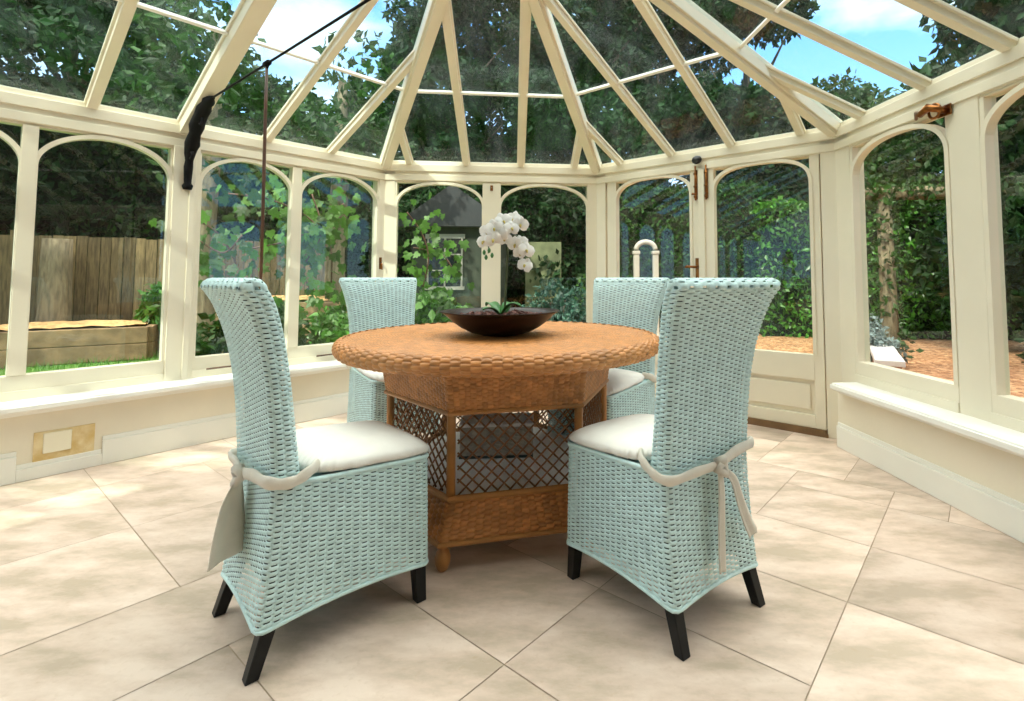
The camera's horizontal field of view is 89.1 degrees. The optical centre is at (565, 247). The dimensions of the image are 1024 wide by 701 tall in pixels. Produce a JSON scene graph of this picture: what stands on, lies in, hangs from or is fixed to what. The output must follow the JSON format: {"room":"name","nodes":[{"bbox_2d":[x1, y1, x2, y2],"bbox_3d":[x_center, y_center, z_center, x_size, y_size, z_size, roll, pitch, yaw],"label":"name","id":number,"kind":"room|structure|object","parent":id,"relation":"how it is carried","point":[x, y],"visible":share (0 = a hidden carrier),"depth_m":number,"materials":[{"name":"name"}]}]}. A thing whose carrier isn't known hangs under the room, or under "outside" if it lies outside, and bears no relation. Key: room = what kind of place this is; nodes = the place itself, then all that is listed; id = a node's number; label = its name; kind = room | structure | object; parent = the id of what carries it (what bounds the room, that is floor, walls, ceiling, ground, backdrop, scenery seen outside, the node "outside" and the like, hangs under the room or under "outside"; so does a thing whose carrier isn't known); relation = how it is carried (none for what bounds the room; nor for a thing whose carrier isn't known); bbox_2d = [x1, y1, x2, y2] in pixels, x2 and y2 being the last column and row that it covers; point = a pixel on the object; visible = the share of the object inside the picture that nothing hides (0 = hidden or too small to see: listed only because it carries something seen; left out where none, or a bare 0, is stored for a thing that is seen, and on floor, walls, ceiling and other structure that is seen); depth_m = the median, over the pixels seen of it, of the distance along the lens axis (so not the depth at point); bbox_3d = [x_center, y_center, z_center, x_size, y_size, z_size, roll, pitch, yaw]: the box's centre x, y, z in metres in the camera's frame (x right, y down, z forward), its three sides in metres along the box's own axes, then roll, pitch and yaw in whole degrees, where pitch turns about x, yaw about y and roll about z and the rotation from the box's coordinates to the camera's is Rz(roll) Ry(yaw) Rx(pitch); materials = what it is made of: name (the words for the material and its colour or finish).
{"room":"sunroom","nodes":[
{"label":"sunroom","id":0,"kind":"room"},
{"bbox_2d":[0,369,354,464],"bbox_3d":[-3.751,1.000,1.686,0.200,0.418,6.859,-3,-4,39],"label":"wall","id":1,"kind":"structure","parent":0,"point":[16,433],"depth_m":3.06,"materials":[{"name":"beige paint"}]},
{"bbox_2d":[32,423,94,461],"bbox_3d":[-2.709,1.058,2.798,0.016,0.160,0.240,-3,-4,39],"label":"socket patch","id":2,"kind":"object","parent":1,"relation":"attached to","point":[56,443],"visible":1,"depth_m":2.79,"materials":[{"name":"paint"}]},
{"bbox_2d":[0,119,172,401],"bbox_3d":[-2.940,0.068,2.791,0.078,1.487,1.300,-3,-4,39],"label":"window","id":3,"kind":"structure","parent":1,"relation":"in","point":[16,384],"depth_m":2.81,"materials":[{"name":"beige paint"}]},
{"bbox_2d":[0,360,347,418],"bbox_3d":[-3.722,0.778,1.655,0.260,0.067,6.826,-3,-4,39],"label":"window sill","id":4,"kind":"structure","parent":1,"relation":"on","point":[23,407],"depth_m":2.99,"materials":[{"name":"white paint"}]},
{"bbox_2d":[164,145,200,381],"bbox_3d":[-2.493,0.095,3.348,0.110,1.497,0.144,-3,-4,39],"label":"post","id":5,"kind":"object","parent":4,"relation":"on","point":[184,206],"visible":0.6,"depth_m":3.31,"materials":[{"name":"beige paint"}]},
{"bbox_2d":[0,392,353,485],"bbox_3d":[-3.668,1.067,1.610,0.019,0.155,6.851,-3,-4,39],"label":"baseboard","id":6,"kind":"structure","parent":1,"relation":"attached to","point":[147,441],"depth_m":3.08,"materials":[{"name":"paint"}]},
{"bbox_2d":[191,151,379,377],"bbox_3d":[-2.034,0.132,3.907,0.078,1.487,1.317,-3,-4,39],"label":"window","id":7,"kind":"structure","parent":1,"relation":"in","point":[296,354],"depth_m":3.86,"materials":[{"name":"beige paint"}]},
{"bbox_2d":[206,365,230,369],"bbox_3d":[-2.284,0.800,3.482,0.034,0.035,0.234,-3,-5,43],"label":"stay","id":8,"kind":"object","parent":7,"relation":"attached to","point":[229,365],"visible":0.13,"depth_m":3.43,"materials":[{"name":"metal"}]},
{"bbox_2d":[459,413,533,458],"bbox_3d":[-0.325,0.888,2.453,0.340,0.155,0.190,0,-3,-4],"label":"storage box","id":9,"kind":"object","parent":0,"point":[510,418],"visible":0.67,"depth_m":2.37,"materials":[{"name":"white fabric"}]},
{"bbox_2d":[0,408,1023,700],"bbox_3d":[-1.937,1.190,1.670,8.499,0.083,5.871,0,-3,0],"label":"floor","id":10,"kind":"structure","parent":0,"point":[875,587],"depth_m":1.63,"materials":[{"name":"tile"}]},
{"bbox_2d":[200,278,429,685],"bbox_3d":[-0.791,0.623,1.674,0.617,1.049,0.516,3,-5,-44],"label":"dining chair","id":11,"kind":"object","parent":10,"relation":"on","point":[310,510],"visible":1,"depth_m":1.50,"materials":[{"name":"teal wicker"}]},
{"bbox_2d":[287,420,429,472],"bbox_3d":[-0.724,0.656,1.739,0.426,0.087,0.433,3,-5,-44],"label":"seat cushion","id":12,"kind":"object","parent":11,"relation":"on","point":[368,446],"depth_m":1.63,"materials":[{"name":"white fabric"}]},
{"bbox_2d":[339,277,438,433],"bbox_3d":[-1.101,0.715,3.270,0.516,1.049,0.617,3,-4,-38],"label":"dining chair","id":13,"kind":"object","parent":10,"relation":"on","point":[370,304],"visible":0.42,"depth_m":3.34,"materials":[{"name":"blue wicker"}]},
{"bbox_2d":[356,368,383,381],"bbox_3d":[-1.042,0.741,3.194,0.433,0.087,0.426,3,-4,-38],"label":"seat cushion","id":14,"kind":"object","parent":13,"relation":"on","point":[369,376],"depth_m":2.98,"materials":[{"name":"white fabric"}]},
{"bbox_2d":[331,321,658,571],"bbox_3d":[-0.296,0.794,2.406,1.464,0.792,1.464,1,-4,-23],"label":"dining table","id":15,"kind":"object","parent":10,"relation":"on","point":[447,369],"visible":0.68,"depth_m":1.98,"materials":[{"name":"brown wicker"}]},
{"bbox_2d":[417,426,573,494],"bbox_3d":[-0.297,0.969,2.396,0.949,0.012,0.944,0,-3,0],"label":"lattice panel","id":16,"kind":"object","parent":15,"relation":"attached to","point":[554,488],"depth_m":2.18,"materials":[{"name":"brown wicker"}]},
{"bbox_2d":[440,307,559,335],"bbox_3d":[-0.302,0.345,2.384,0.544,0.110,0.544,0,-3,0],"label":"bowl","id":17,"kind":"object","parent":15,"relation":"on","point":[507,324],"visible":0.94,"depth_m":2.21,"materials":[{"name":"black ceramic"}]},
{"bbox_2d":[460,309,541,314],"bbox_3d":[-0.303,0.318,2.384,0.433,0.057,0.436,0,-3,0],"label":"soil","id":18,"kind":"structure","parent":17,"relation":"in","point":[514,311],"depth_m":2.43,"materials":[{"name":"brown soil"}]},
{"bbox_2d":[476,211,534,313],"bbox_3d":[-0.273,0.074,2.382,0.266,0.487,0.219,0,-3,0],"label":"orchid","id":19,"kind":"object","parent":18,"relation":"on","point":[499,230],"visible":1,"depth_m":2.34,"materials":[{"name":"white plant"}]},
{"bbox_2d":[586,174,607,322],"bbox_3d":[0.291,0.306,4.654,0.240,2.026,0.140,-1,-3,18],"label":"post","id":20,"kind":"object","parent":10,"relation":"on","point":[596,194],"visible":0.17,"depth_m":4.62,"materials":[{"name":"beige paint"}]},
{"bbox_2d":[607,156,705,400],"bbox_3d":[0.718,0.288,4.258,0.918,1.976,0.125,-3,-4,39],"label":"door","id":21,"kind":"structure","parent":20,"relation":"attached to","point":[697,266],"depth_m":4.08,"materials":[{"name":"beige paint"}]},
{"bbox_2d":[547,277,669,435],"bbox_3d":[0.225,0.693,2.892,0.516,1.049,0.617,-3,-4,38],"label":"dining chair","id":22,"kind":"object","parent":10,"relation":"on","point":[636,303],"visible":0.42,"depth_m":2.94,"materials":[{"name":"teal wicker"}]},
{"bbox_2d":[607,368,643,395],"bbox_3d":[0.167,0.719,2.814,0.433,0.087,0.426,-3,-4,38],"label":"seat cushion","id":23,"kind":"object","parent":22,"relation":"on","point":[622,382],"depth_m":2.72,"materials":[{"name":"white fabric"}]},
{"bbox_2d":[566,278,780,660],"bbox_3d":[0.331,0.628,1.762,0.515,1.049,0.614,3,-4,-38],"label":"dining chair","id":24,"kind":"object","parent":10,"relation":"on","point":[662,493],"visible":1,"depth_m":1.58,"materials":[{"name":"teal wicker"}]},
{"bbox_2d":[569,414,661,460],"bbox_3d":[0.273,0.662,1.835,0.433,0.087,0.426,3,-4,-38],"label":"seat cushion","id":25,"kind":"object","parent":24,"relation":"on","point":[629,437],"depth_m":1.73,"materials":[{"name":"white fabric"}]},
{"bbox_2d":[747,421,828,437],"bbox_3d":[1.058,1.271,3.979,1.770,0.022,0.102,-3,-4,39],"label":"threshold","id":26,"kind":"object","parent":10,"relation":"on","point":[749,422],"visible":0.21,"depth_m":3.53,"materials":[{"name":"brown wood"}]},
{"bbox_2d":[820,133,869,438],"bbox_3d":[1.828,0.233,3.391,0.149,2.026,0.291,1,-4,-24],"label":"post","id":27,"kind":"object","parent":10,"relation":"on","point":[834,165],"visible":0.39,"depth_m":3.39,"materials":[{"name":"beige paint"}]},
{"bbox_2d":[704,154,827,433],"bbox_3d":[1.390,0.289,3.728,0.844,1.912,0.101,-3,-4,39],"label":"door","id":28,"kind":"structure","parent":27,"relation":"attached to","point":[787,389],"depth_m":3.55,"materials":[{"name":"beige paint"}]},
{"bbox_2d":[84,0,1018,173],"bbox_3d":[-2.040,-1.393,1.275,8.455,1.071,6.287,1,-3,-11],"label":"roof frame","id":29,"kind":"structure","parent":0,"point":[797,97],"depth_m":3.15,"materials":[{"name":"beige paint"}]},
{"bbox_2d":[0,85,385,179],"bbox_3d":[-3.775,-0.824,1.838,0.124,0.183,6.900,-3,-4,39],"label":"beam","id":30,"kind":"structure","parent":29,"relation":"attached to","point":[16,104],"depth_m":3.25,"materials":[{"name":"beige paint"}]},
{"bbox_2d":[182,0,370,189],"bbox_3d":[-0.278,-0.741,1.620,5.595,0.535,0.084,-3,-4,39],"label":"rod","id":31,"kind":"object","parent":29,"relation":"attached to","point":[197,123],"visible":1,"depth_m":3.20,"materials":[{"name":"black metal"}]},
{"bbox_2d":[259,60,271,279],"bbox_3d":[-1.506,-0.383,2.575,0.050,1.121,0.028,-3,-4,39],"label":"pole","id":32,"kind":"object","parent":31,"relation":"hanging from","point":[265,64],"visible":0.96,"depth_m":2.57,"materials":[{"name":"black metal"}]},
{"bbox_2d":[385,160,595,184],"bbox_3d":[-0.649,-0.662,4.627,1.851,0.183,0.124,0,-3,-6],"label":"beam","id":33,"kind":"structure","parent":29,"relation":"attached to","point":[428,171],"depth_m":4.57,"materials":[{"name":"beige paint"}]},
{"bbox_2d":[596,128,833,183],"bbox_3d":[1.064,-0.693,4.099,1.951,0.183,0.124,-3,-4,39],"label":"beam","id":34,"kind":"structure","parent":29,"relation":"attached to","point":[786,145],"depth_m":3.92,"materials":[{"name":"beige paint"}]},
{"bbox_2d":[833,36,1023,150],"bbox_3d":[2.078,-0.862,1.170,0.124,0.183,4.600,0,-3,-6],"label":"beam","id":35,"kind":"structure","parent":29,"relation":"attached to","point":[994,70],"depth_m":2.57,"materials":[{"name":"beige paint"}]},
{"bbox_2d":[838,392,1023,502],"bbox_3d":[2.036,0.961,1.010,0.200,0.418,4.500,0,-3,-6],"label":"wall","id":36,"kind":"structure","parent":0,"point":[1000,471],"depth_m":2.46,"materials":[{"name":"beige paint"}]},
{"bbox_2d":[830,382,1023,457],"bbox_3d":[1.988,0.740,0.995,0.260,0.067,4.455,0,-3,-6],"label":"window sill","id":37,"kind":"structure","parent":36,"relation":"on","point":[1002,438],"depth_m":2.43,"materials":[{"name":"white paint"}]},
{"bbox_2d":[850,113,959,412],"bbox_3d":[1.876,0.074,2.893,0.078,1.487,0.750,0,-3,-6],"label":"window","id":38,"kind":"structure","parent":37,"relation":"on","point":[942,393],"depth_m":2.95,"materials":[{"name":"beige paint"}]},
{"bbox_2d":[914,103,951,120],"bbox_3d":[1.832,-0.675,2.616,0.095,0.082,0.196,0,-3,0],"label":"fastener","id":39,"kind":"object","parent":38,"relation":"attached to","point":[945,110],"visible":1,"depth_m":2.56,"materials":[{"name":"gold metal"}]},
{"bbox_2d":[948,96,992,422],"bbox_3d":[1.938,0.042,2.438,0.090,1.497,0.170,0,-3,-6],"label":"post","id":40,"kind":"object","parent":37,"relation":"on","point":[975,390],"visible":0.72,"depth_m":2.43,"materials":[{"name":"beige paint"}]},
{"bbox_2d":[836,422,1023,542],"bbox_3d":[1.927,1.033,0.992,0.019,0.151,4.495,0,-3,-6],"label":"baseboard","id":41,"kind":"structure","parent":36,"relation":"attached to","point":[1001,512],"depth_m":2.44,"materials":[{"name":"paint"}]},
{"bbox_2d":[979,79,1023,432],"bbox_3d":[1.972,0.021,1.974,0.078,1.487,0.760,0,-3,-6],"label":"window","id":42,"kind":"structure","parent":36,"relation":"in","point":[1008,410],"depth_m":2.32,"materials":[{"name":"beige paint"}]},
{"bbox_3d":[-0.644,1.161,4.474,1.779,0.418,0.383,0,-3,0],"label":"wall","id":43,"kind":"structure","parent":0,"visible":0},
{"bbox_2d":[393,181,589,322],"bbox_3d":[-0.642,0.170,4.562,1.703,1.487,0.078,0,-3,-6],"label":"window","id":44,"kind":"structure","parent":43,"relation":"in","point":[491,201],"depth_m":4.54,"materials":[{"name":"beige paint"}]},
{"bbox_3d":[-0.639,0.939,4.437,1.719,0.067,0.435,0,-3,0],"label":"window sill","id":45,"kind":"structure","parent":43,"relation":"attached to","visible":0},
{"bbox_2d":[371,170,395,281],"bbox_3d":[-1.580,0.095,4.469,0.193,1.626,0.137,0,-3,-6],"label":"post","id":46,"kind":"object","parent":45,"relation":"on","point":[386,187],"visible":0.18,"depth_m":4.45,"materials":[{"name":"beige paint"}]},
{"bbox_2d":[379,257,382,269],"bbox_3d":[-1.571,0.137,4.403,0.033,0.105,0.024,-3,-4,39],"label":"hinge","id":47,"kind":"object","parent":46,"relation":"attached to","point":[380,258],"depth_m":4.40,"materials":[{"name":"gold metal"}]},
{"label":"outside","id":48,"kind":"structure","parent":0,"visible":0},
{"bbox_2d":[0,351,158,375],"bbox_3d":[0.000,2.073,14.905,90.000,0.200,90.000,0,-3,0],"label":"ground","id":49,"kind":"structure","parent":48,"point":[121,362],"depth_m":6.53,"materials":[{"name":"green plant"}]},
{"bbox_2d":[0,0,92,184],"bbox_3d":[-12.186,-3.630,8.884,6.255,12.535,5.635,1,-3,-10],"label":"tree","id":50,"kind":"object","parent":49,"relation":"on","point":[4,39],"visible":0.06,"depth_m":9.47,"materials":[{"name":"green plant"}]},
{"bbox_2d":[34,238,72,329],"bbox_3d":[-7.272,0.704,7.336,0.467,1.684,0.456,0,-3,0],"label":"trunk","id":51,"kind":"object","parent":49,"relation":"on","point":[54,295],"visible":0.71,"depth_m":7.24,"materials":[{"name":"brown wood"}]},
{"bbox_2d":[0,320,159,368],"bbox_3d":[-6.750,1.248,6.940,2.000,0.521,1.000,2,-4,-32],"label":"raised bed","id":52,"kind":"object","parent":49,"relation":"on","point":[72,341],"visible":0.83,"depth_m":6.74,"materials":[{"name":"wood"}]},
{"bbox_2d":[0,0,247,318],"bbox_3d":[-9.829,-3.179,10.001,5.979,10.769,5.912,0,-3,6],"label":"tree","id":53,"kind":"object","parent":49,"relation":"on","point":[81,36],"visible":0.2,"depth_m":8.70,"materials":[{"name":"green plant"}]},
{"bbox_2d":[11,21,256,320],"bbox_3d":[-9.046,-1.022,11.337,5.077,7.616,5.284,1,-3,-9],"label":"tree","id":54,"kind":"object","parent":49,"relation":"on","point":[122,154],"visible":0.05,"depth_m":9.58,"materials":[{"name":"green plant"}]},
{"bbox_2d":[127,281,161,343],"bbox_3d":[-6.018,1.088,7.741,1.122,1.171,0.956,0,-3,0],"label":"leafy shrub","id":55,"kind":"object","parent":49,"relation":"on","point":[149,309],"visible":0.17,"depth_m":7.47,"materials":[{"name":"green plant"}]},
{"bbox_2d":[0,230,324,324],"bbox_3d":[-8.607,0.619,6.894,10.331,1.780,0.165,2,-4,-32],"label":"fence","id":56,"kind":"object","parent":49,"relation":"on","point":[112,278],"visible":0.22,"depth_m":7.92,"materials":[{"name":"brown wood"}]},
{"bbox_2d":[101,0,268,355],"bbox_3d":[-4.562,-0.931,6.357,1.601,4.828,2.166,2,-4,-30],"label":"tree","id":57,"kind":"object","parent":49,"relation":"on","point":[186,82],"visible":0.52,"depth_m":6.17,"materials":[{"name":"green plant"}]},
{"bbox_2d":[0,150,372,319],"bbox_3d":[-9.838,-0.026,9.314,12.543,3.632,1.618,2,-4,-32],"label":"tree","id":58,"kind":"object","parent":49,"relation":"on","point":[116,200],"visible":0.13,"depth_m":9.80,"materials":[{"name":"green plant"}]},
{"bbox_2d":[195,289,320,355],"bbox_3d":[-3.273,0.967,5.525,1.383,1.079,1.238,0,-3,0],"label":"leafy shrub","id":59,"kind":"object","parent":49,"relation":"on","point":[217,343],"visible":0.07,"depth_m":5.26,"materials":[{"name":"green plant"}]},
{"bbox_2d":[215,295,345,353],"bbox_3d":[-4.300,1.151,7.947,2.100,0.831,1.100,1,-3,-10],"label":"raised bed","id":60,"kind":"object","parent":49,"relation":"on","point":[302,298],"visible":0.15,"depth_m":7.53,"materials":[{"name":"wood"}]},
{"bbox_2d":[217,64,358,241],"bbox_3d":[-6.709,-0.991,12.344,3.848,6.414,4.189,-1,-3,15],"label":"tree","id":61,"kind":"object","parent":49,"relation":"on","point":[278,95],"visible":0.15,"depth_m":11.38,"materials":[{"name":"green plant"}]},
{"bbox_2d":[215,169,372,319],"bbox_3d":[-2.367,-0.036,4.587,1.248,1.349,0.653,3,-4,-38],"label":"tree","id":62,"kind":"object","parent":49,"relation":"on","point":[321,230],"visible":0.84,"depth_m":4.60,"materials":[{"name":"green plant"}]},
{"bbox_2d":[148,197,275,286],"bbox_3d":[-2.795,-0.097,4.164,0.780,0.849,0.637,0,-3,0],"label":"vine","id":63,"kind":"object","parent":62,"relation":"attached to","point":[215,261],"visible":0.77,"depth_m":4.21,"materials":[{"name":"green plant"}]},
{"bbox_2d":[307,303,349,344],"bbox_3d":[-2.910,1.126,6.911,1.099,0.872,1.381,0,-3,0],"label":"leafy shrub","id":64,"kind":"object","parent":49,"relation":"on","point":[335,320],"visible":0.3,"depth_m":6.64,"materials":[{"name":"green plant"}]},
{"bbox_2d":[275,30,420,301],"bbox_3d":[-3.524,-0.857,7.991,2.254,4.873,2.226,0,-3,0],"label":"tree","id":65,"kind":"object","parent":49,"relation":"on","point":[337,121],"visible":0.54,"depth_m":7.80,"materials":[{"name":"green plant"}]},
{"bbox_2d":[349,60,440,272],"bbox_3d":[-5.001,-1.359,14.880,3.982,8.243,3.731,1,-3,-15],"label":"tree","id":66,"kind":"object","parent":49,"relation":"on","point":[376,61],"visible":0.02,"depth_m":14.28,"materials":[{"name":"green plant"}]},
{"bbox_2d":[334,0,518,281],"bbox_3d":[-3.109,-2.713,12.725,4.332,9.881,4.954,0,-3,5],"label":"tree","id":67,"kind":"object","parent":49,"relation":"on","point":[432,117],"visible":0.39,"depth_m":12.03,"materials":[{"name":"green plant"}]},
{"bbox_2d":[397,192,474,309],"bbox_3d":[-1.389,0.075,5.261,0.881,1.231,0.586,0,-3,0],"label":"vine","id":68,"kind":"object","parent":49,"relation":"on","point":[427,250],"visible":0.95,"depth_m":5.29,"materials":[{"name":"green plant"}]},
{"bbox_2d":[414,281,473,323],"bbox_3d":[-1.381,0.964,5.868,0.924,1.183,0.951,0,-3,0],"label":"leafy shrub","id":69,"kind":"object","parent":49,"relation":"on","point":[433,301],"visible":0.24,"depth_m":5.72,"materials":[{"name":"green plant"}]},
{"bbox_2d":[398,186,516,318],"bbox_3d":[-2.000,0.312,9.999,1.900,2.750,2.000,0,-3,0],"label":"outbuilding","id":70,"kind":"structure","parent":49,"relation":"on","point":[462,220],"depth_m":9.17,"materials":[{"name":"grey stone"}]},
{"bbox_2d":[397,188,585,307],"bbox_3d":[-1.493,0.315,11.809,5.052,3.215,1.416,0,-3,5],"label":"hedge","id":71,"kind":"object","parent":49,"relation":"on","point":[524,206],"visible":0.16,"depth_m":11.54,"materials":[{"name":"green plant"}]},
{"bbox_2d":[458,0,577,200],"bbox_3d":[-1.251,-2.934,14.754,4.780,11.581,5.014,0,-3,0],"label":"tree","id":72,"kind":"object","parent":49,"relation":"on","point":[504,38],"visible":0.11,"depth_m":13.66,"materials":[{"name":"green plant"}]},
{"bbox_2d":[525,242,560,306],"bbox_3d":[-0.475,0.816,10.921,0.750,1.850,0.300,0,-3,0],"label":"wall","id":73,"kind":"structure","parent":49,"relation":"on","point":[541,249],"depth_m":10.79,"materials":[{"name":"beige paint"}]},
{"bbox_2d":[522,277,585,321],"bbox_3d":[-0.103,1.001,7.525,1.160,1.149,1.211,0,-3,0],"label":"leafy shrub","id":74,"kind":"object","parent":49,"relation":"on","point":[562,302],"visible":0.41,"depth_m":7.45,"materials":[{"name":"green plant"}]},
{"bbox_2d":[573,274,585,320],"bbox_3d":[0.343,1.037,8.158,0.777,1.256,0.771,0,-3,0],"label":"leafy shrub","id":75,"kind":"object","parent":49,"relation":"on","point":[578,277],"visible":0.02,"depth_m":8.16,"materials":[{"name":"green plant"}]},
{"bbox_2d":[493,0,701,296],"bbox_3d":[0.860,-2.864,12.437,4.818,10.526,4.833,-1,-3,13],"label":"tree","id":76,"kind":"object","parent":49,"relation":"on","point":[553,122],"visible":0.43,"depth_m":11.31,"materials":[{"name":"green plant"}]},
{"bbox_2d":[544,182,687,194],"bbox_3d":[0.007,0.021,18.013,18.389,4.721,1.872,0,-3,0],"label":"hedge","id":77,"kind":"object","parent":49,"relation":"on","point":[673,185],"visible":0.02,"depth_m":17.65,"materials":[{"name":"green plant"}]},
{"bbox_2d":[569,0,735,189],"bbox_3d":[2.348,-2.909,13.404,4.922,10.891,4.275,3,-4,-39],"label":"tree","id":78,"kind":"object","parent":49,"relation":"on","point":[647,57],"visible":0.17,"depth_m":12.26,"materials":[{"name":"green plant"}]},
{"bbox_2d":[619,179,783,333],"bbox_3d":[2.551,0.230,10.450,3.534,3.136,1.306,0,-3,5],"label":"hedge","id":79,"kind":"object","parent":49,"relation":"on","point":[660,216],"visible":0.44,"depth_m":10.27,"materials":[{"name":"green plant"}]},
{"bbox_2d":[651,0,832,209],"bbox_3d":[4.145,-2.344,12.059,3.776,9.013,3.967,-3,-4,40],"label":"tree","id":80,"kind":"object","parent":49,"relation":"on","point":[745,108],"visible":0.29,"depth_m":11.06,"materials":[{"name":"green plant"}]},
{"bbox_2d":[779,66,944,186],"bbox_3d":[6.686,-0.851,12.185,4.323,6.515,3.955,-1,-3,16],"label":"tree","id":81,"kind":"object","parent":49,"relation":"on","point":[865,99],"visible":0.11,"depth_m":11.13,"materials":[{"name":"green plant"}]},
{"bbox_2d":[746,196,1022,341],"bbox_3d":[7.562,0.359,9.252,8.262,2.791,1.362,-1,-3,9],"label":"hedge","id":82,"kind":"object","parent":49,"relation":"on","point":[783,227],"visible":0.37,"depth_m":9.50,"materials":[{"name":"green plant"}]},
{"bbox_2d":[755,334,1023,397],"bbox_3d":[6.100,1.337,4.080,11.800,0.020,12.300,0,-3,0],"label":"gravel ground","id":83,"kind":"structure","parent":49,"relation":"on","point":[936,360],"depth_m":7.42,"materials":[{"name":"gravel"}]},
{"bbox_2d":[632,239,659,336],"bbox_3d":[1.420,0.748,9.172,0.490,1.785,0.150,0,-3,0],"label":"arch","id":84,"kind":"object","parent":83,"relation":"on","point":[655,254],"visible":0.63,"depth_m":9.15,"materials":[{"name":"white wood"}]},
{"bbox_2d":[870,342,905,368],"bbox_3d":[3.766,1.327,6.155,0.260,0.280,2.260,-2,-4,28],"label":"bench","id":85,"kind":"object","parent":83,"relation":"on","point":[888,355],"visible":0.48,"depth_m":5.44,"materials":[{"name":"white stone"}]},
{"bbox_2d":[869,313,908,362],"bbox_3d":[3.766,1.187,6.560,0.840,0.732,0.821,0,-3,0],"label":"shrub","id":86,"kind":"object","parent":83,"relation":"on","point":[879,332],"visible":0.26,"depth_m":6.38,"materials":[{"name":"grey plant"}]},
{"bbox_2d":[864,163,1023,359],"bbox_3d":[5.628,0.234,7.072,3.764,2.824,1.086,0,-3,0],"label":"arch","id":87,"kind":"object","parent":83,"relation":"on","point":[881,195],"visible":0.69,"depth_m":7.04,"materials":[{"name":"green plant"}]},
{"bbox_2d":[864,83,1022,199],"bbox_3d":[8.550,-0.935,11.682,4.753,6.443,3.770,-3,-4,39],"label":"tree","id":88,"kind":"object","parent":49,"relation":"on","point":[1003,172],"visible":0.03,"depth_m":11.27,"materials":[{"name":"green plant"}]},
{"bbox_2d":[900,0,1023,362],"bbox_3d":[7.155,-1.888,6.907,4.003,8.233,4.555,1,-3,-13],"label":"tree","id":89,"kind":"object","parent":49,"relation":"on","point":[1006,15],"visible":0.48,"depth_m":7.32,"materials":[{"name":"green plant"}]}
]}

